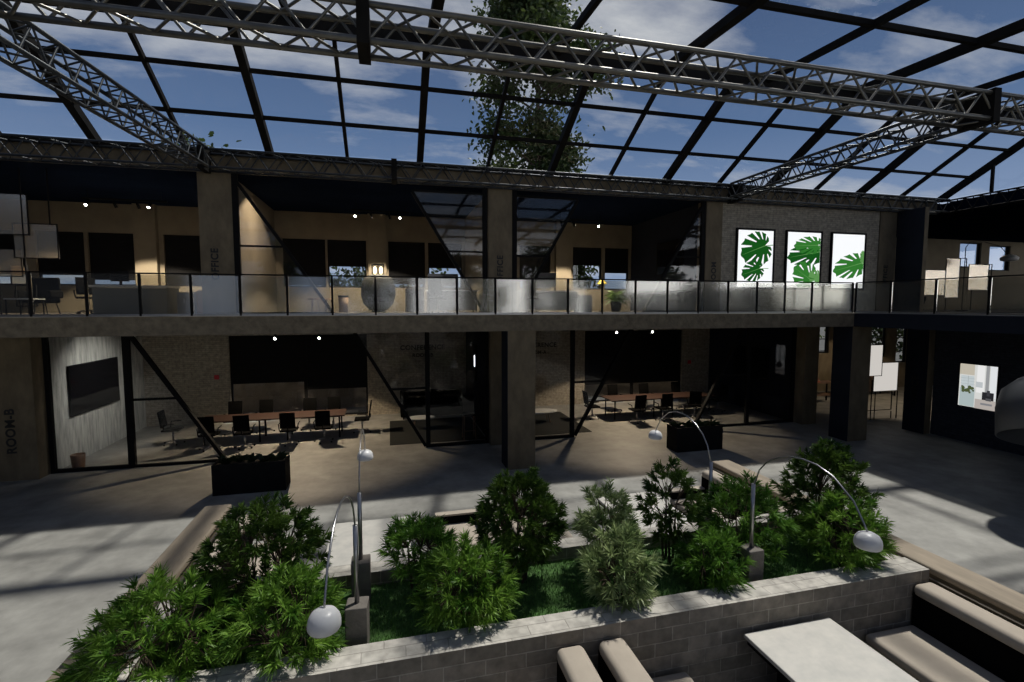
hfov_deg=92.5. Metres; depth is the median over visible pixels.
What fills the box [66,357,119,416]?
wall screen
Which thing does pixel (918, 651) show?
seat cushion
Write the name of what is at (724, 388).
chair
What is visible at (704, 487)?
sofa
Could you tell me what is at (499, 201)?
pillar
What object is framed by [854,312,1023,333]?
balcony slab
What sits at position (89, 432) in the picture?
wall
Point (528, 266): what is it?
window
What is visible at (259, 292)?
wall
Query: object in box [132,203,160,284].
pilaster
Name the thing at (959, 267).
divider
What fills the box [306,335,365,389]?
blind
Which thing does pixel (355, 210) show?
track light
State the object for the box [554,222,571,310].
pilaster
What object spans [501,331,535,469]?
pillar
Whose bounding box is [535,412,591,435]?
rug
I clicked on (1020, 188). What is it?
roof truss
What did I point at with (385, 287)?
chair
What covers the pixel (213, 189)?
pillar
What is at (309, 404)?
chair
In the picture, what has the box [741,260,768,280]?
print
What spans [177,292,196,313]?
base cabinet
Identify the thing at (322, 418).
chair
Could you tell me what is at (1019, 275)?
balcony railing
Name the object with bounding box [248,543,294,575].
seat cushion
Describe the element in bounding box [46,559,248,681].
leafy shrub
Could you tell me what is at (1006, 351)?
wall
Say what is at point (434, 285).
chair
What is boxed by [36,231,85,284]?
window
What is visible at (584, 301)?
base cabinet
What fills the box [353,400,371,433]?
chair
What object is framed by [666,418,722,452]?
planter
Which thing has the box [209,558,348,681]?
leafy shrub
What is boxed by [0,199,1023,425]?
wall
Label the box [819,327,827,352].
window
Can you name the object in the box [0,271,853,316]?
balcony railing
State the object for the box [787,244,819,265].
print
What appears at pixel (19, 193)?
divider
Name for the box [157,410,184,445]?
chair
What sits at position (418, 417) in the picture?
table
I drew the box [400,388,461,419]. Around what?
lounge sofa
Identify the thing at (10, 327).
balcony slab
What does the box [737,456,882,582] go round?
lamp
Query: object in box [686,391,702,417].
chair
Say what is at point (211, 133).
tree
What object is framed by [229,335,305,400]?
window
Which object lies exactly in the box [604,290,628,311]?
potted plant
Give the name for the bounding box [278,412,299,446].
chair
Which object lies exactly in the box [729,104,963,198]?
roof truss
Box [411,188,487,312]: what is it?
screen
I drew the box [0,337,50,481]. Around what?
pillar
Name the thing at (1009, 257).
lamp
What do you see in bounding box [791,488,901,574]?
leafy shrub
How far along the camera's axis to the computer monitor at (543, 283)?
16.97 m
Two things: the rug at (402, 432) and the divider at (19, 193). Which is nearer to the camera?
the divider at (19, 193)
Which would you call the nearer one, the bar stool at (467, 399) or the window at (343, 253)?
the bar stool at (467, 399)
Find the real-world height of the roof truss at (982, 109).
0.594 m
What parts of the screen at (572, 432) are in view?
sill, post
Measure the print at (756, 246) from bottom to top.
1.206 m
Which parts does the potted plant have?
pot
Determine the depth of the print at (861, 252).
17.82 m
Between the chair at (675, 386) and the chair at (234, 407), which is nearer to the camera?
the chair at (234, 407)
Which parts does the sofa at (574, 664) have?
backrest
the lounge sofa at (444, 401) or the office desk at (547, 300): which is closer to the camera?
the office desk at (547, 300)
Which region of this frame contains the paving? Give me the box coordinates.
[242,327,903,413]
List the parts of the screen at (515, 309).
post, rail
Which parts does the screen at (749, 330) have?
sill, post, sill, post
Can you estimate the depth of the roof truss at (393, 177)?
13.60 m
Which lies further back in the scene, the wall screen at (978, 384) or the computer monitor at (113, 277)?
the wall screen at (978, 384)
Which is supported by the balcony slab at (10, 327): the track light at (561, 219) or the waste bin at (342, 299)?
the waste bin at (342, 299)
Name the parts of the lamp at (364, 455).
arc rod, lamp shade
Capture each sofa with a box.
[184,515,299,583]
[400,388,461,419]
[435,509,500,546]
[504,505,572,538]
[557,646,601,681]
[598,638,693,681]
[669,470,786,518]
[866,582,1023,681]
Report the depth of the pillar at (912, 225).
17.65 m
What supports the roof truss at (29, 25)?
attached to the roof truss at (982, 109)
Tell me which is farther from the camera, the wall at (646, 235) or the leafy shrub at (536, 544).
the wall at (646, 235)
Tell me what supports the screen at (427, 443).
on the floor
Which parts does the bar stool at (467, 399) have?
backrest, seat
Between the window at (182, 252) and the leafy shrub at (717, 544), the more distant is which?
the window at (182, 252)
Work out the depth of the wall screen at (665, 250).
18.38 m
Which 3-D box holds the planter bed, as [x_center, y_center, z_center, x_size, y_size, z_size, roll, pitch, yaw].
[0.590,3.342,5.854,8.860,1.070,1.840,-1,4,-14]
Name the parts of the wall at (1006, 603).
panel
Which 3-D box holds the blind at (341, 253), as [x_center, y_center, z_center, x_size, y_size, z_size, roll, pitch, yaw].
[-6.279,-3.308,18.669,1.300,0.940,0.015,-1,4,-14]
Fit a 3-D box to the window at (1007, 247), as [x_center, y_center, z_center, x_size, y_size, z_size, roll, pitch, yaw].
[26.540,-4.520,26.831,1.550,1.350,0.090,-1,4,-14]
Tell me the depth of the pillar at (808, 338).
17.60 m
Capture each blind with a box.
[231,336,303,383]
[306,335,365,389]
[329,241,364,266]
[429,244,459,268]
[573,248,599,265]
[585,332,630,384]
[605,249,626,272]
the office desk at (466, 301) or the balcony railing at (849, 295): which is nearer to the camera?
the balcony railing at (849, 295)
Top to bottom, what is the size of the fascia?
0.520 m
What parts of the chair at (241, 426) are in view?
backrest, seat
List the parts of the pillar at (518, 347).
panel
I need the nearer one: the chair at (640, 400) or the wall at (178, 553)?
the wall at (178, 553)
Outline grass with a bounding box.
[146,531,863,671]
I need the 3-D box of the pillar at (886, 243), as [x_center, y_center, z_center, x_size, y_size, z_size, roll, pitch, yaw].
[13.803,-2.943,18.342,0.770,3.680,0.474,-1,4,-14]
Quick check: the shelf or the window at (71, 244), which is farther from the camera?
the shelf
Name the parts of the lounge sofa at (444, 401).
seat, backrest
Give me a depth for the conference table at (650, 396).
19.00 m
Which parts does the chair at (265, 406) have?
backrest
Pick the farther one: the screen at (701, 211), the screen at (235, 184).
the screen at (701, 211)
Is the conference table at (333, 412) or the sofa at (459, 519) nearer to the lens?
the sofa at (459, 519)
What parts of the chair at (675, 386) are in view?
backrest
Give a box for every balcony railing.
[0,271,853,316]
[854,274,1023,315]
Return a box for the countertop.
[88,285,179,288]
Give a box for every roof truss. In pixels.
[0,0,208,166]
[0,0,1023,136]
[0,133,949,214]
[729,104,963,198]
[940,186,1023,214]
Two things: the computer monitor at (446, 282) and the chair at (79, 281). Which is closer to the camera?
the chair at (79, 281)
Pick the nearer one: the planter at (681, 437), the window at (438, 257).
the planter at (681, 437)
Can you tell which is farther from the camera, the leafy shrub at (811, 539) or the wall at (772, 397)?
the wall at (772, 397)
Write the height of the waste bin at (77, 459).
0.360 m
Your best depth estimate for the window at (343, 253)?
18.66 m
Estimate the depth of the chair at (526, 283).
15.79 m
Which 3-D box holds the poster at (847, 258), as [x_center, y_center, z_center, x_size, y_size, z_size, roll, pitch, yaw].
[12.120,-2.875,17.699,1.550,2.040,0.070,-1,4,-14]
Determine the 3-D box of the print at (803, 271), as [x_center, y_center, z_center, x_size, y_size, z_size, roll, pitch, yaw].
[10.328,-2.359,17.264,1.092,0.933,0.001,-1,4,-14]
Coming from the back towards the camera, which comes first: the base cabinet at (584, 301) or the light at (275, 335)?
the base cabinet at (584, 301)
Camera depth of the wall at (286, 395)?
21.61 m
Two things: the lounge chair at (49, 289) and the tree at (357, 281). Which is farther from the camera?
the tree at (357, 281)
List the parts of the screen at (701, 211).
rail, post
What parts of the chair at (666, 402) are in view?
seat, backrest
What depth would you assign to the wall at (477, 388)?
17.41 m
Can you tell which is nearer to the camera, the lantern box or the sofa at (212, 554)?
the sofa at (212, 554)
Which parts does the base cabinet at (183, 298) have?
door, door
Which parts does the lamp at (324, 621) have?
lamp shade, arc rod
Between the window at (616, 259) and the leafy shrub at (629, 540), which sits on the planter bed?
the leafy shrub at (629, 540)
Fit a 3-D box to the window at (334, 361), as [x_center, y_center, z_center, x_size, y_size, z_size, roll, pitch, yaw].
[-6.747,1.307,18.906,2.260,3.140,0.090,-1,4,-14]
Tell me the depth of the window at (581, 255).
21.04 m
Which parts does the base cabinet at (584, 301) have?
door, door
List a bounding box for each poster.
[734,228,775,288]
[783,230,822,289]
[828,232,866,289]
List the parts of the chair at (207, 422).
backrest, seat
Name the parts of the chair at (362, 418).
seat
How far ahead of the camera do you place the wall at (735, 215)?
17.15 m
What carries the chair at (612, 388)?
on the floor
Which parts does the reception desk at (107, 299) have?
panel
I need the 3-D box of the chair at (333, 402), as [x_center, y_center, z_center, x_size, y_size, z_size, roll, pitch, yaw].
[-6.238,2.515,17.141,0.602,1.050,0.619,-1,4,-14]
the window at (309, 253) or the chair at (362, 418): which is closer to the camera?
the chair at (362, 418)
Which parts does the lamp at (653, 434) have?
lamp shade, arc rod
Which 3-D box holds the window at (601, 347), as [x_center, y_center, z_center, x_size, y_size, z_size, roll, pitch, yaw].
[4.243,1.103,21.650,2.320,3.140,0.090,-1,4,-14]
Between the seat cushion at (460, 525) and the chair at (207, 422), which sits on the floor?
the chair at (207, 422)
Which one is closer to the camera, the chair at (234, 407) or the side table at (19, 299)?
the side table at (19, 299)
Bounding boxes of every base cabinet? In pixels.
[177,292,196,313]
[196,291,202,313]
[405,288,423,311]
[574,295,591,311]
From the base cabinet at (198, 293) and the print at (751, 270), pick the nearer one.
the base cabinet at (198, 293)
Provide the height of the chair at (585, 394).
1.050 m
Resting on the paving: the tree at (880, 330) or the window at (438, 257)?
the tree at (880, 330)
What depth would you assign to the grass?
5.79 m
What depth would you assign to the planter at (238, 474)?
11.23 m
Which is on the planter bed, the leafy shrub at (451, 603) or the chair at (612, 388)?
the leafy shrub at (451, 603)
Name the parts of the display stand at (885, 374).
panel, square frame, square frame, panel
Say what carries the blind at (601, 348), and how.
attached to the window at (601, 347)
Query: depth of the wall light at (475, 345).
17.38 m
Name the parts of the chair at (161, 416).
backrest, seat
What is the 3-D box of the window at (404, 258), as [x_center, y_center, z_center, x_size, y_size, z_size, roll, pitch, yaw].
[-4.128,-2.975,19.246,1.400,1.790,0.090,-1,4,-14]
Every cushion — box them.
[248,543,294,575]
[367,298,389,301]
[443,521,479,546]
[524,515,572,538]
[651,672,693,681]
[670,496,730,518]
[866,625,1004,681]
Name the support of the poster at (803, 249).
attached to the wall at (735, 215)
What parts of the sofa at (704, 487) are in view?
armrest, backrest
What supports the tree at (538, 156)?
on the paving
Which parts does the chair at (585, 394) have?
backrest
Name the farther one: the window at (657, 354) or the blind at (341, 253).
the window at (657, 354)
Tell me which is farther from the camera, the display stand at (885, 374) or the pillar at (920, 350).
the display stand at (885, 374)
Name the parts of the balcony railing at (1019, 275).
post, post, post, handrail, post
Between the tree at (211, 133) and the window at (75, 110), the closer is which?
the window at (75, 110)
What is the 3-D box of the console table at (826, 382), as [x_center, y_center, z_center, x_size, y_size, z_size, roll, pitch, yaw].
[13.442,2.254,21.682,1.700,0.900,0.500,-1,4,-14]
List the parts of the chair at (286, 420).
backrest, seat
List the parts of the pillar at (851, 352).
panel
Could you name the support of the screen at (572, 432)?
on the floor
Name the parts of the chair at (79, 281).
backrest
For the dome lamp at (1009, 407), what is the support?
hanging from the window at (990, 40)
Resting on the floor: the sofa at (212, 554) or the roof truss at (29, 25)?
the sofa at (212, 554)
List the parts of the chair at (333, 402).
backrest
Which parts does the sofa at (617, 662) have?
backrest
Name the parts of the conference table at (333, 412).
leg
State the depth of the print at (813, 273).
17.36 m
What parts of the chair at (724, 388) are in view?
seat, backrest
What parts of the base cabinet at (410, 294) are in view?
door, door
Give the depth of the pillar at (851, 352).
15.46 m
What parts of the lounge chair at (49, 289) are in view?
armrest, seat, backrest, armrest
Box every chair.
[14,277,62,313]
[73,277,94,313]
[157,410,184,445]
[196,416,221,451]
[223,401,243,435]
[232,415,255,449]
[255,399,274,432]
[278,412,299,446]
[300,397,317,430]
[313,410,333,443]
[324,396,342,429]
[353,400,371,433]
[361,274,395,311]
[428,279,447,312]
[521,280,539,312]
[582,390,599,419]
[607,384,622,412]
[628,395,646,423]
[638,383,652,410]
[654,393,672,421]
[671,382,685,408]
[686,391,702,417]
[710,384,728,411]
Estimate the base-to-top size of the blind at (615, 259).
1.020 m
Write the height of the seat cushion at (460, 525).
0.130 m
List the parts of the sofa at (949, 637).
backrest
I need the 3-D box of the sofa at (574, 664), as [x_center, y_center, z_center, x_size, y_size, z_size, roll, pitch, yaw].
[0.509,3.568,3.612,1.010,0.950,2.450,-1,4,-14]
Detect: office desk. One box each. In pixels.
[426,290,477,312]
[517,290,578,311]
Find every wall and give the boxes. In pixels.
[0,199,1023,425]
[45,504,231,681]
[49,336,146,468]
[234,381,677,411]
[238,182,277,311]
[465,200,484,434]
[630,204,697,310]
[708,327,792,418]
[712,460,1023,629]
[720,202,879,311]
[930,330,1023,455]
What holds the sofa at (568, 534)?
on the floor
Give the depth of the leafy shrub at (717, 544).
5.76 m
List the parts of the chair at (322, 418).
backrest, seat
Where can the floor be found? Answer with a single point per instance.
(69, 542)
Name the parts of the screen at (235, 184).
post, rail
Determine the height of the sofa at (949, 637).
0.950 m
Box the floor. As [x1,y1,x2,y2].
[0,385,1023,681]
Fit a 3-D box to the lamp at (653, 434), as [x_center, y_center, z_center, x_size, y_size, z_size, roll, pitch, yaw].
[2.555,1.965,7.458,0.224,1.779,1.677,-1,4,-14]
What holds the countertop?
on the reception desk at (107, 299)
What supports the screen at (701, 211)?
on the balcony slab at (10, 327)
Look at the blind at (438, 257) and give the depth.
19.54 m
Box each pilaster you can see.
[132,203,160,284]
[367,213,386,311]
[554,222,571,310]
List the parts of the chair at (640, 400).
seat, backrest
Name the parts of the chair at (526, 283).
backrest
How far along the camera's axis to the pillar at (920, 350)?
16.43 m
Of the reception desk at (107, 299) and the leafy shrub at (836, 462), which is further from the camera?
the reception desk at (107, 299)
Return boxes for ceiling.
[0,160,1023,242]
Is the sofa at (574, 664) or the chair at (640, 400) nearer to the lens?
the sofa at (574, 664)
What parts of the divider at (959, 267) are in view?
square frame, square frame, square frame, square frame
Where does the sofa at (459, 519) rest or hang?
on the floor
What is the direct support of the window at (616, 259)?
in the wall at (1008, 291)
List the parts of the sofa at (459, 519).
armrest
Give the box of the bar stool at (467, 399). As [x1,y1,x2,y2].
[462,394,475,440]
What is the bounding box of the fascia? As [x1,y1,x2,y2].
[0,141,937,214]
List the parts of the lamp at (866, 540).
arc rod, lamp shade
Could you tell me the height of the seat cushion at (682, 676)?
0.130 m
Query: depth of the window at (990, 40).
10.32 m
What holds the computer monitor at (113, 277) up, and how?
on the reception desk at (107, 299)
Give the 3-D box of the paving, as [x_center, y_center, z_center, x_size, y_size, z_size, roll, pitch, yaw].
[15.758,3.313,19.707,280.000,0.280,270.000,-1,4,-14]
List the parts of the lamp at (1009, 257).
lamp shade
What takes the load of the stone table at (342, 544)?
on the floor
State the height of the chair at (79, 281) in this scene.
1.050 m
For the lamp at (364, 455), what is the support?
on the planter bed
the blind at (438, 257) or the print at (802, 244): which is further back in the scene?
the blind at (438, 257)
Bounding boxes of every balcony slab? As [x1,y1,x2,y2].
[0,309,1023,337]
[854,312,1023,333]
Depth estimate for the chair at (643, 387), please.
20.33 m
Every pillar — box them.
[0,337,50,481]
[197,172,235,313]
[487,189,511,312]
[489,331,501,444]
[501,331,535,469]
[696,201,722,311]
[793,327,819,424]
[828,326,871,441]
[875,211,897,311]
[892,207,929,311]
[902,329,935,433]
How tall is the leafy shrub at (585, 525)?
1.180 m
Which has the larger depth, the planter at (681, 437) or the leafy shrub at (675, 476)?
the planter at (681, 437)
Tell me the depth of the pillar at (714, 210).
16.35 m
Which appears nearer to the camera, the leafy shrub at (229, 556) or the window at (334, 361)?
the leafy shrub at (229, 556)
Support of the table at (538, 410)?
on the rug at (558, 423)
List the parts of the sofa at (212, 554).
backrest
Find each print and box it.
[741,231,772,264]
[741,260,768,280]
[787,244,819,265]
[793,261,817,286]
[794,236,820,253]
[809,269,818,285]
[833,253,862,278]
[860,251,863,263]
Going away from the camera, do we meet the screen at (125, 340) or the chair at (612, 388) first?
the screen at (125, 340)
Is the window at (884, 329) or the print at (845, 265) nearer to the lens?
the print at (845, 265)
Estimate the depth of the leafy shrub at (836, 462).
6.84 m
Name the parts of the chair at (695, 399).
seat, backrest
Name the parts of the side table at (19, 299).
leg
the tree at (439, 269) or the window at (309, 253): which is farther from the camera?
the tree at (439, 269)
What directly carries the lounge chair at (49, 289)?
on the balcony slab at (10, 327)
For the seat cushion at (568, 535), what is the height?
0.130 m
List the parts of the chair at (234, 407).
backrest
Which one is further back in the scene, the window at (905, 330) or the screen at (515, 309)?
the window at (905, 330)
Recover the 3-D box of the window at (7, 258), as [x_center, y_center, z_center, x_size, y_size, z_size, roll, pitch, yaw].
[-16.749,-2.742,16.096,1.400,1.790,0.090,-1,4,-14]
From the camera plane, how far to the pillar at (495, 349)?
14.93 m
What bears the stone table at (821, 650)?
on the floor
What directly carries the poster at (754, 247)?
attached to the wall at (735, 215)
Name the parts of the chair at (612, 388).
backrest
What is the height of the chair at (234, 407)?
1.050 m
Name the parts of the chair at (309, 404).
backrest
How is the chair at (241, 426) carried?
on the floor
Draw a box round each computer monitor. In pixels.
[110,271,129,284]
[428,274,457,289]
[533,273,555,290]
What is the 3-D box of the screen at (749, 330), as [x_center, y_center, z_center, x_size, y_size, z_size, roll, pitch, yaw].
[8.297,1.190,17.418,4.169,3.652,0.120,-1,4,-14]
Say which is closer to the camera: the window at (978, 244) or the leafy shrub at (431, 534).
the leafy shrub at (431, 534)
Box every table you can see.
[3,298,44,314]
[203,409,346,445]
[324,517,411,567]
[410,415,434,424]
[535,408,556,420]
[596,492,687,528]
[600,391,714,419]
[744,618,918,681]
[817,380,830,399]
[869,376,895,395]
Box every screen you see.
[41,336,226,473]
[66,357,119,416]
[231,174,334,313]
[353,331,488,447]
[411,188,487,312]
[512,190,578,312]
[535,329,633,439]
[641,201,705,311]
[656,238,684,274]
[694,327,796,426]
[957,362,999,411]
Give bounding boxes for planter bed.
[108,510,929,681]
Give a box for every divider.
[0,167,59,314]
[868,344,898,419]
[926,258,992,309]
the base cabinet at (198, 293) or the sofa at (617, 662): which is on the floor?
the sofa at (617, 662)
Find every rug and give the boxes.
[390,417,484,444]
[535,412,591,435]
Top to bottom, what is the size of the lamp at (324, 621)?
1.779 m
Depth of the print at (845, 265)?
17.70 m
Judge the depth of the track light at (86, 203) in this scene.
14.64 m
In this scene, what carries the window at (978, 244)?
in the wall at (1008, 291)
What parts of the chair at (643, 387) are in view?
backrest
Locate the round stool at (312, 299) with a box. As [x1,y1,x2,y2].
[308,298,319,311]
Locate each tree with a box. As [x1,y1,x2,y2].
[154,126,241,147]
[300,266,364,285]
[395,268,448,286]
[462,0,628,287]
[823,327,903,359]
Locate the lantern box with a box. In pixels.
[372,264,383,273]
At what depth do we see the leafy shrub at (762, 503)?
6.44 m
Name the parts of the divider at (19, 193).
square frame, square frame, square frame, square frame, square frame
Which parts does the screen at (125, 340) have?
post, sill, post, sill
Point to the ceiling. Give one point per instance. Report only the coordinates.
(66, 182)
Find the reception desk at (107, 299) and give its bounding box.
[88,285,179,313]
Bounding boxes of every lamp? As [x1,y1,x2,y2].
[307,495,369,646]
[351,429,372,600]
[648,411,720,553]
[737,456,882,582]
[955,242,1018,310]
[995,377,1023,445]
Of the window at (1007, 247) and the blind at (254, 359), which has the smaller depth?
the blind at (254, 359)
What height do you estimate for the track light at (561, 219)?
0.544 m
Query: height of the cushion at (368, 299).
0.140 m
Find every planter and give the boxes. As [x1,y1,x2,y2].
[211,450,291,495]
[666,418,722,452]
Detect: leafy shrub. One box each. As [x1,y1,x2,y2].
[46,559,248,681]
[185,490,334,621]
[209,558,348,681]
[373,510,459,593]
[406,527,524,633]
[467,464,570,583]
[568,477,642,572]
[574,519,668,613]
[633,453,708,562]
[668,522,758,596]
[693,470,801,564]
[768,436,887,544]
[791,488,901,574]
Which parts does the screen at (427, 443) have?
post, sill, post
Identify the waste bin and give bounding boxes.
[70,452,85,467]
[338,295,348,312]
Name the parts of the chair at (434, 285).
backrest, seat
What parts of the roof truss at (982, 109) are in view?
joint plate, joint plate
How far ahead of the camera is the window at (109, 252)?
16.81 m
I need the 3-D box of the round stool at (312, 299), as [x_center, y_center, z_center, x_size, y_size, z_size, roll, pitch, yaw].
[-6.407,-1.150,15.879,0.361,0.472,0.360,-1,4,-14]
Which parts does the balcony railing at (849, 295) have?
post, post, post, post, post, post, post, post, post, handrail, post, post, post, post, post, post, post, post, post, post, post, post, glass panel, post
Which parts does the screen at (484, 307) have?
rail, post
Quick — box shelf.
[817,393,829,395]
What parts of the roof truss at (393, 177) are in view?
joint plate, joint plate, joint plate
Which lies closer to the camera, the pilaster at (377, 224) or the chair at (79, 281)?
the chair at (79, 281)
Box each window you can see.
[0,0,1023,202]
[0,230,24,284]
[4,0,1023,125]
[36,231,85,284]
[88,232,135,284]
[164,235,201,285]
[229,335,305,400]
[283,238,325,286]
[304,334,367,414]
[327,240,366,287]
[388,242,424,287]
[428,243,461,287]
[519,246,549,288]
[573,247,600,289]
[584,330,632,401]
[605,248,627,289]
[632,330,681,393]
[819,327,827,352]
[872,328,885,356]
[895,329,906,361]
[960,242,979,266]
[989,162,994,191]
[989,246,1008,270]
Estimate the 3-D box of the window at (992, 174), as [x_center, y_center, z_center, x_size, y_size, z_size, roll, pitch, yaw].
[19.151,-5.352,6.840,0.140,1.864,24.100,-1,4,-14]
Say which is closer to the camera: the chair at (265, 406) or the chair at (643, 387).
the chair at (265, 406)
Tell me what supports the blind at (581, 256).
attached to the window at (581, 255)
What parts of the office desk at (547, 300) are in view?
leg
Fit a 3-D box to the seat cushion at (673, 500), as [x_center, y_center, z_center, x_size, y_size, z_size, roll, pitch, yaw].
[3.765,3.263,8.810,0.735,0.130,2.230,-1,4,-14]
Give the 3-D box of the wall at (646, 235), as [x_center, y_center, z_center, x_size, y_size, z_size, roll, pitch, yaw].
[6.015,-3.003,19.144,0.450,3.680,4.850,-1,4,-14]
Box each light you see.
[81,188,167,208]
[273,334,320,339]
[351,204,409,218]
[474,344,476,380]
[557,211,603,226]
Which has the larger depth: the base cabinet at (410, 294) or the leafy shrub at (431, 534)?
the base cabinet at (410, 294)
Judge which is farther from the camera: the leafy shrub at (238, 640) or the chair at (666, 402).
the chair at (666, 402)
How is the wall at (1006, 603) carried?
on the floor
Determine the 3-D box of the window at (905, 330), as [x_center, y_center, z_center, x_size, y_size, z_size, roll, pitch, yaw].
[20.235,0.135,25.593,0.750,1.950,0.090,-1,4,-14]

